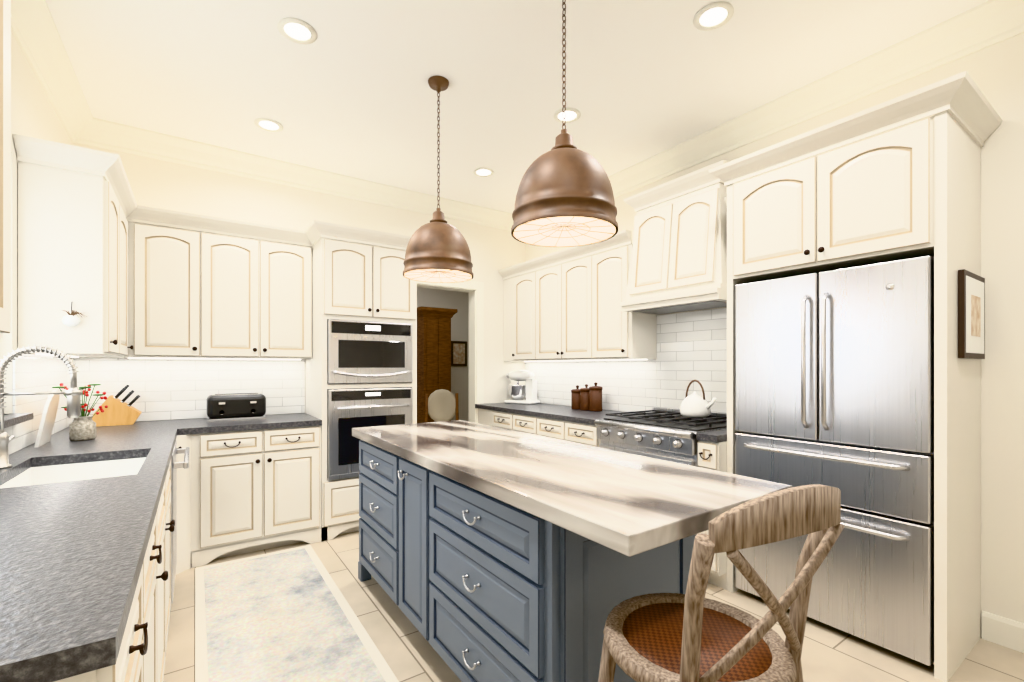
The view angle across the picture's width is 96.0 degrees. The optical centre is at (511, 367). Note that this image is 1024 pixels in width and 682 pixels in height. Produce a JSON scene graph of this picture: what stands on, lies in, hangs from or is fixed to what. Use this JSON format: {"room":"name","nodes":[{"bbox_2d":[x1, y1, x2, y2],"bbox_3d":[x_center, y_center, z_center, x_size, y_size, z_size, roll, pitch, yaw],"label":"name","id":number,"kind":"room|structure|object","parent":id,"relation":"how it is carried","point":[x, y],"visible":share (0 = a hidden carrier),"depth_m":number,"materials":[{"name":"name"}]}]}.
{"room":"kitchen","nodes":[
{"label":"kitchen","id":0,"kind":"room"},
{"bbox_2d":[0,32,71,429],"bbox_3d":[-1.269,-0.190,0.566,0.210,2.980,6.450,0,0,-35],"label":"wall","id":1,"kind":"structure","parent":0,"point":[33,114],"depth_m":2.17,"materials":[{"name":"cream paint"}]},
{"bbox_2d":[0,0,10,338],"bbox_3d":[-1.129,-0.570,0.759,0.372,1.000,0.874,0,0,-35],"label":"upper cabinet","id":2,"kind":"object","parent":1,"relation":"attached to","point":[5,166],"visible":1,"depth_m":1.08,"materials":[{"name":"white wood"}]},
{"bbox_2d":[4,354,72,454],"bbox_3d":[-2.020,0.160,1.730,0.008,0.456,3.380,0,0,-35],"label":"tile","id":3,"kind":"structure","parent":1,"relation":"attached to","point":[37,373],"depth_m":2.37,"materials":[{"name":"white tile"}]},
{"bbox_2d":[13,133,124,356],"bbox_3d":[-2.310,-0.570,2.432,0.322,1.000,0.424,0,0,-35],"label":"upper cabinet","id":4,"kind":"object","parent":1,"relation":"attached to","point":[114,262],"depth_m":2.26,"materials":[{"name":"white wood"}]},
{"bbox_2d":[62,301,86,326],"bbox_3d":[-2.143,-0.263,2.259,0.097,0.125,0.042,0,0,-35],"label":"hanging ornament","id":5,"kind":"object","parent":4,"relation":"hanging from","point":[72,319],"visible":0.92,"depth_m":2.24,"materials":[{"name":"white ceramic"}]},
{"bbox_2d":[111,193,128,358],"bbox_3d":[-2.549,-0.570,2.779,0.322,1.000,0.418,0,0,-35],"label":"upper cabinet","id":6,"kind":"object","parent":1,"relation":"attached to","point":[126,194],"depth_m":2.99,"materials":[{"name":"white wood"}]},
{"bbox_2d":[72,142,524,421],"bbox_3d":[-1.716,-0.190,5.683,5.270,2.980,2.770,0,0,-35],"label":"wall","id":7,"kind":"structure","parent":0,"point":[157,183],"depth_m":4.18,"materials":[{"name":"white paint"}]},
{"bbox_2d":[129,205,204,358],"bbox_3d":[-2.473,-0.570,3.284,0.418,1.000,0.321,0,0,-35],"label":"upper cabinet","id":8,"kind":"object","parent":7,"relation":"attached to","point":[167,247],"depth_m":3.16,"materials":[{"name":"white wood"}]},
{"bbox_2d":[73,357,304,420],"bbox_3d":[-2.381,0.160,3.539,1.462,0.456,0.008,0,0,-35],"label":"tile","id":9,"kind":"structure","parent":7,"relation":"attached to","point":[168,389],"depth_m":3.48,"materials":[{"name":"white tile"}]},
{"bbox_2d":[205,215,316,359],"bbox_3d":[-1.995,-0.570,3.613,0.744,1.000,0.321,0,0,-35],"label":"upper cabinet","id":10,"kind":"object","parent":7,"relation":"attached to","point":[258,278],"depth_m":3.47,"materials":[{"name":"white wood"}]},
{"bbox_2d":[417,280,483,422],"bbox_3d":[-0.773,0.193,4.735,1.020,2.215,0.172,0,0,-35],"label":"door frame","id":11,"kind":"structure","parent":7,"relation":"attached to","point":[475,289],"depth_m":4.92,"materials":[{"name":"white wood"}]},
{"bbox_2d":[451,341,466,365],"bbox_3d":[-0.893,-0.230,7.743,0.300,0.420,0.022,0,0,-35],"label":"picture frame","id":12,"kind":"object","parent":7,"relation":"attached to","point":[458,353],"visible":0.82,"depth_m":7.73,"materials":[{"name":"brown wood"}]},
{"bbox_2d":[46,0,988,212],"bbox_3d":[0.330,-1.730,1.665,4.090,0.100,6.450,0,0,-35],"label":"ceiling","id":13,"kind":"structure","parent":0,"point":[349,91],"depth_m":2.62,"materials":[{"name":"white paint"}]},
{"bbox_2d":[254,118,282,131],"bbox_3d":[-1.682,-1.676,3.188,0.178,0.007,0.178,0,0,-43],"label":"recessed light","id":14,"kind":"object","parent":13,"relation":"in","point":[266,124],"depth_m":3.18,"materials":[{"name":"white"}]},
{"bbox_2d":[277,17,316,43],"bbox_3d":[-1.070,-1.676,2.298,0.178,0.007,0.178,0,0,-43],"label":"recessed light","id":15,"kind":"object","parent":13,"relation":"in","point":[296,30],"depth_m":2.29,"materials":[{"name":"white"}]},
{"bbox_2d":[403,75,473,282],"bbox_3d":[-0.432,-1.107,2.712,0.412,1.144,0.412,0,0,-35],"label":"pendant light","id":16,"kind":"object","parent":13,"relation":"hanging from","point":[437,250],"visible":1,"depth_m":2.59,"materials":[{"name":"orange metal"}]},
{"bbox_2d":[473,167,493,176],"bbox_3d":[-0.245,-1.676,3.958,0.178,0.007,0.178,0,0,-43],"label":"recessed light","id":17,"kind":"object","parent":13,"relation":"in","point":[482,172],"depth_m":3.95,"materials":[{"name":"white"}]},
{"bbox_2d":[11,0,1023,230],"bbox_3d":[0.330,-1.605,1.665,3.810,0.150,6.170,0,0,-35],"label":"crown molding","id":18,"kind":"structure","parent":13,"relation":"attached to","point":[34,31],"depth_m":2.97,"materials":[{"name":"white"}]},
{"bbox_2d":[511,0,617,246],"bbox_3d":[0.202,-1.100,1.789,0.412,1.160,0.412,0,0,-35],"label":"pendant light","id":19,"kind":"object","parent":13,"relation":"hanging from","point":[564,196],"visible":1,"depth_m":1.66,"materials":[{"name":"orange metal"}]},
{"bbox_2d":[554,108,580,122],"bbox_3d":[0.367,-1.676,3.067,0.178,0.007,0.178,0,0,-43],"label":"recessed light","id":20,"kind":"object","parent":13,"relation":"in","point":[572,114],"depth_m":3.06,"materials":[{"name":"white"}]},
{"bbox_2d":[693,1,733,30],"bbox_3d":[0.962,-1.676,2.202,0.178,0.007,0.178,0,0,-43],"label":"recessed light","id":21,"kind":"object","parent":13,"relation":"in","point":[713,16],"depth_m":2.20,"materials":[{"name":"white"}]},
{"bbox_2d":[163,531,1023,681],"bbox_3d":[0.071,1.350,3.083,5.270,0.100,9.080,0,0,-35],"label":"floor","id":22,"kind":"structure","parent":0,"point":[407,651],"depth_m":2.15,"materials":[{"name":"tile"}]},
{"bbox_2d":[54,546,153,681],"bbox_3d":[-0.964,0.866,0.708,0.588,0.868,0.460,0,0,-35],"label":"base cabinet","id":23,"kind":"object","parent":22,"relation":"on","point":[135,660],"depth_m":0.96,"materials":[{"name":"white wood"}]},
{"bbox_2d":[47,440,189,603],"bbox_3d":[-2.068,0.868,2.401,0.632,0.865,0.594,0,0,-35],"label":"dishwasher","id":24,"kind":"object","parent":22,"relation":"on","point":[176,465],"visible":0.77,"depth_m":2.36,"materials":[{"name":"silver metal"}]},
{"bbox_2d":[148,498,161,681],"bbox_3d":[-1.224,0.866,1.087,0.588,0.868,0.460,0,0,-35],"label":"base cabinet","id":25,"kind":"object","parent":22,"relation":"on","point":[155,539],"depth_m":1.46,"materials":[{"name":"white wood"}]},
{"bbox_2d":[160,435,177,589],"bbox_3d":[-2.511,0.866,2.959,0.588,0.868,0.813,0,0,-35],"label":"base cabinet","id":26,"kind":"object","parent":22,"relation":"on","point":[168,525],"depth_m":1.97,"materials":[{"name":"white wood"}]},
{"bbox_2d":[178,426,320,573],"bbox_3d":[-1.945,0.866,3.409,0.895,0.868,0.713,0,0,-35],"label":"base cabinet","id":27,"kind":"object","parent":22,"relation":"on","point":[242,492],"depth_m":3.15,"materials":[{"name":"white wood"}]},
{"bbox_2d":[0,420,179,681],"bbox_3d":[-1.778,0.410,1.897,0.592,0.040,3.392,0,0,-34],"label":"countertop","id":28,"kind":"structure","parent":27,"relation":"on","point":[72,554],"depth_m":0.99,"materials":[{"name":"stone"}]},
{"bbox_2d":[0,344,81,468],"bbox_3d":[-1.926,0.148,1.879,0.268,0.482,0.144,0,0,-35],"label":"faucet","id":29,"kind":"object","parent":28,"relation":"on","point":[73,393],"visible":1,"depth_m":1.84,"materials":[{"name":"silver metal"}]},
{"bbox_2d":[34,390,59,447],"bbox_3d":[-2.358,0.252,2.347,0.062,0.278,0.220,0,0,-35],"label":"serving board","id":30,"kind":"object","parent":28,"relation":"on","point":[47,422],"visible":0.87,"depth_m":2.31,"materials":[{"name":"white ceramic"}]},
{"bbox_2d":[0,457,145,487],"bbox_3d":[-1.724,0.552,1.837,0.434,0.240,0.684,0,0,-35],"label":"sink","id":31,"kind":"object","parent":28,"relation":"in","point":[36,475],"depth_m":2.07,"materials":[{"name":"white ceramic"}]},
{"bbox_2d":[51,383,107,440],"bbox_3d":[-2.310,0.236,2.469,0.226,0.305,0.169,0,0,-35],"label":"vase","id":32,"kind":"object","parent":28,"relation":"on","point":[82,426],"visible":0.75,"depth_m":2.46,"materials":[{"name":"grey stone"}]},
{"bbox_2d":[92,384,141,426],"bbox_3d":[-2.685,0.253,3.130,0.260,0.272,0.110,0,0,-35],"label":"knife block","id":33,"kind":"object","parent":28,"relation":"on","point":[117,411],"visible":0.98,"depth_m":3.09,"materials":[{"name":"brown wood"}]},
{"bbox_2d":[176,413,321,434],"bbox_3d":[-1.946,0.410,3.439,0.862,0.040,0.662,0,0,-34],"label":"countertop","id":34,"kind":"structure","parent":27,"relation":"on","point":[198,425],"depth_m":3.26,"materials":[{"name":"stone"}]},
{"bbox_2d":[207,393,265,420],"bbox_3d":[-2.086,0.294,3.494,0.380,0.190,0.207,0,0,-35],"label":"toaster","id":35,"kind":"object","parent":34,"relation":"on","point":[232,406],"visible":1,"depth_m":3.42,"materials":[{"name":"black metal"}]},
{"bbox_2d":[195,545,398,681],"bbox_3d":[-1.089,1.295,2.194,0.690,0.009,2.350,0,0,-35],"label":"rug","id":36,"kind":"object","parent":22,"relation":"on","point":[288,615],"visible":1,"depth_m":2.30,"materials":[{"name":"beige fabric"}]},
{"bbox_2d":[305,238,416,540],"bbox_3d":[-1.273,0.165,3.891,0.754,2.270,0.678,0,0,-35],"label":"tall cabinet","id":37,"kind":"object","parent":22,"relation":"on","point":[352,281],"visible":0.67,"depth_m":3.56,"materials":[{"name":"white wood"}]},
{"bbox_2d":[327,387,412,479],"bbox_3d":[-1.230,0.505,3.829,0.666,0.674,0.576,0,0,-35],"label":"oven","id":38,"kind":"object","parent":37,"relation":"in","point":[348,409],"depth_m":3.55,"materials":[{"name":"silver metal"}]},
{"bbox_2d":[327,319,412,383],"bbox_3d":[-1.234,-0.119,3.835,0.666,0.482,0.561,0,0,-35],"label":"microwave oven","id":39,"kind":"object","parent":37,"relation":"in","point":[367,352],"visible":1,"depth_m":3.61,"materials":[{"name":"silver metal"}]},
{"bbox_2d":[417,306,456,422],"bbox_3d":[-1.194,0.230,6.751,0.560,2.140,0.620,0,0,-35],"label":"armoire","id":40,"kind":"object","parent":22,"relation":"on","point":[433,349],"visible":0.6,"depth_m":6.53,"materials":[{"name":"brown wood"}]},
{"bbox_2d":[425,389,458,422],"bbox_3d":[-0.930,0.795,5.998,0.480,1.010,0.525,0,0,-5],"label":"chair","id":41,"kind":"object","parent":22,"relation":"on","point":[441,404],"visible":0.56,"depth_m":6.20,"materials":[{"name":"beige fabric"}]},
{"bbox_2d":[478,408,489,425],"bbox_3d":[-0.025,0.866,4.958,0.658,0.868,0.333,0,0,-35],"label":"base cabinet","id":42,"kind":"object","parent":22,"relation":"on","point":[483,414],"depth_m":4.79,"materials":[{"name":"white wood"}]},
{"bbox_2d":[490,410,533,433],"bbox_3d":[0.277,0.866,4.519,0.658,0.868,0.734,0,0,-35],"label":"base cabinet","id":43,"kind":"object","parent":22,"relation":"on","point":[511,421],"depth_m":4.34,"materials":[{"name":"white wood"}]},
{"bbox_2d":[358,440,694,681],"bbox_3d":[-0.140,0.864,2.258,0.737,0.873,1.883,0,0,-35],"label":"kitchen island","id":44,"kind":"object","parent":22,"relation":"on","point":[476,585],"visible":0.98,"depth_m":1.58,"materials":[{"name":"blue wood"}]},
{"bbox_2d":[352,420,792,556],"bbox_3d":[-0.051,0.400,2.161,0.765,0.050,2.220,0,0,-35],"label":"island countertop","id":45,"kind":"structure","parent":44,"relation":"on","point":[627,504],"depth_m":1.53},
{"bbox_2d":[534,416,600,446],"bbox_3d":[0.700,0.866,3.903,0.658,0.868,0.760,0,0,-35],"label":"base cabinet","id":46,"kind":"object","parent":22,"relation":"on","point":[581,433],"depth_m":3.70,"materials":[{"name":"white wood"}]},
{"bbox_2d":[475,403,726,442],"bbox_3d":[0.661,0.410,3.957,0.662,0.040,2.760,0,0,-35],"label":"countertop","id":47,"kind":"structure","parent":46,"relation":"on","point":[557,412],"depth_m":3.99,"materials":[{"name":"stone"}]},
{"bbox_2d":[504,370,539,404],"bbox_3d":[0.102,0.207,5.010,0.365,0.364,0.220,0,0,35],"label":"stand mixer","id":48,"kind":"object","parent":47,"relation":"on","point":[517,392],"visible":1,"depth_m":4.94,"materials":[{"name":"white metal"}]},
{"bbox_2d":[571,385,579,408],"bbox_3d":[0.616,0.279,4.330,0.120,0.221,0.120,0,0,-35],"label":"canister","id":49,"kind":"object","parent":47,"relation":"on","point":[575,398],"visible":0.73,"depth_m":4.28,"materials":[{"name":"brown wood"}]},
{"bbox_2d":[580,384,588,409],"bbox_3d":[0.684,0.271,4.231,0.120,0.236,0.120,0,0,-35],"label":"canister","id":50,"kind":"object","parent":47,"relation":"on","point":[584,398],"visible":0.81,"depth_m":4.18,"materials":[{"name":"brown wood"}]},
{"bbox_2d":[589,382,602,410],"bbox_3d":[0.751,0.261,4.133,0.120,0.256,0.120,0,0,-35],"label":"canister","id":51,"kind":"object","parent":47,"relation":"on","point":[595,397],"visible":1,"depth_m":4.08,"materials":[{"name":"brown wood"}]},
{"bbox_2d":[594,407,726,535],"bbox_3d":[1.102,0.812,3.233,0.735,0.975,0.792,0,0,-35],"label":"range","id":52,"kind":"object","parent":22,"relation":"on","point":[667,434],"visible":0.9,"depth_m":3.03,"materials":[{"name":"silver metal"}]},
{"bbox_2d":[680,380,715,417],"bbox_3d":[1.297,0.212,3.198,0.200,0.257,0.258,0,0,-35],"label":"kettle","id":53,"kind":"object","parent":52,"relation":"on","point":[694,404],"visible":1,"depth_m":3.15,"materials":[{"name":"white ceramic"}]},
{"bbox_2d":[598,484,843,681],"bbox_3d":[0.446,0.765,1.079,0.428,1.074,0.482,0,0,-26],"label":"counter stool","id":54,"kind":"object","parent":22,"relation":"on","point":[692,634],"visible":1,"depth_m":0.95,"materials":[{"name":"brown wood"}]},
{"bbox_2d":[735,255,933,665],"bbox_3d":[1.722,0.412,2.434,0.598,1.775,0.856,0,0,-35],"label":"refrigerator","id":55,"kind":"object","parent":22,"relation":"on","point":[834,378],"visible":0.85,"depth_m":2.17,"materials":[{"name":"silver metal"}]},
{"bbox_2d":[525,33,1023,636],"bbox_3d":[1.997,-0.190,2.726,0.140,2.980,6.310,0,0,-35],"label":"wall","id":56,"kind":"structure","parent":0,"point":[995,71],"depth_m":2.17,"materials":[{"name":"white paint"}]},
{"bbox_2d":[498,267,509,360],"bbox_3d":[0.083,-0.570,5.100,0.321,1.000,0.223,0,0,-35],"label":"upper cabinet","id":57,"kind":"object","parent":56,"relation":"attached to","point":[505,273],"depth_m":5.06,"materials":[{"name":"white wood"}]},
{"bbox_2d":[510,259,533,361],"bbox_3d":[0.257,-0.570,4.846,0.321,1.000,0.392,0,0,-35],"label":"upper cabinet","id":58,"kind":"object","parent":56,"relation":"attached to","point":[522,274],"depth_m":4.78,"materials":[{"name":"white wood"}]},
{"bbox_2d":[534,245,589,361],"bbox_3d":[0.592,-0.570,4.359,0.321,1.000,0.790,0,0,-35],"label":"upper cabinet","id":59,"kind":"object","parent":56,"relation":"attached to","point":[561,278],"depth_m":4.26,"materials":[{"name":"white wood"}]},
{"bbox_2d":[590,230,656,360],"bbox_3d":[0.935,-0.570,3.859,0.321,1.000,0.423,0,0,-35],"label":"upper cabinet","id":60,"kind":"object","parent":56,"relation":"attached to","point":[615,334],"depth_m":3.74,"materials":[{"name":"white wood"}]},
{"bbox_2d":[525,308,726,412],"bbox_3d":[0.934,-0.018,4.141,0.008,0.812,2.753,0,0,-35],"label":"tile","id":61,"kind":"structure","parent":56,"relation":"attached to","point":[691,346],"depth_m":3.71,"materials":[{"name":"white tile"}]},
{"bbox_2d":[620,160,754,314],"bbox_3d":[1.233,-0.863,3.323,0.437,0.875,0.824,0,0,-35],"label":"range hood","id":62,"kind":"object","parent":56,"relation":"attached to","point":[678,263],"visible":0.94,"depth_m":3.18,"materials":[{"name":"white wood"}]},
{"bbox_2d":[726,83,973,282],"bbox_3d":[1.748,-0.835,2.450,0.578,0.650,0.880,0,0,-35],"label":"upper cabinet","id":63,"kind":"object","parent":56,"relation":"attached to","point":[908,185],"depth_m":2.14,"materials":[{"name":"white wood"}]},
{"bbox_2d":[958,269,984,358],"bbox_3d":[2.078,-0.230,2.079,0.360,0.380,0.023,0,0,-35],"label":"framed picture","id":64,"kind":"object","parent":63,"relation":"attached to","point":[971,315],"visible":1,"depth_m":2.02,"materials":[{"name":"brown"}]},
{"bbox_2d":[982,611,1023,652],"bbox_3d":[2.949,1.235,1.204,0.014,0.130,2.445,0,0,-34],"label":"baseboard","id":65,"kind":"structure","parent":56,"relation":"attached to","point":[1003,631],"depth_m":2.14,"materials":[{"name":"white wood"}]}
]}

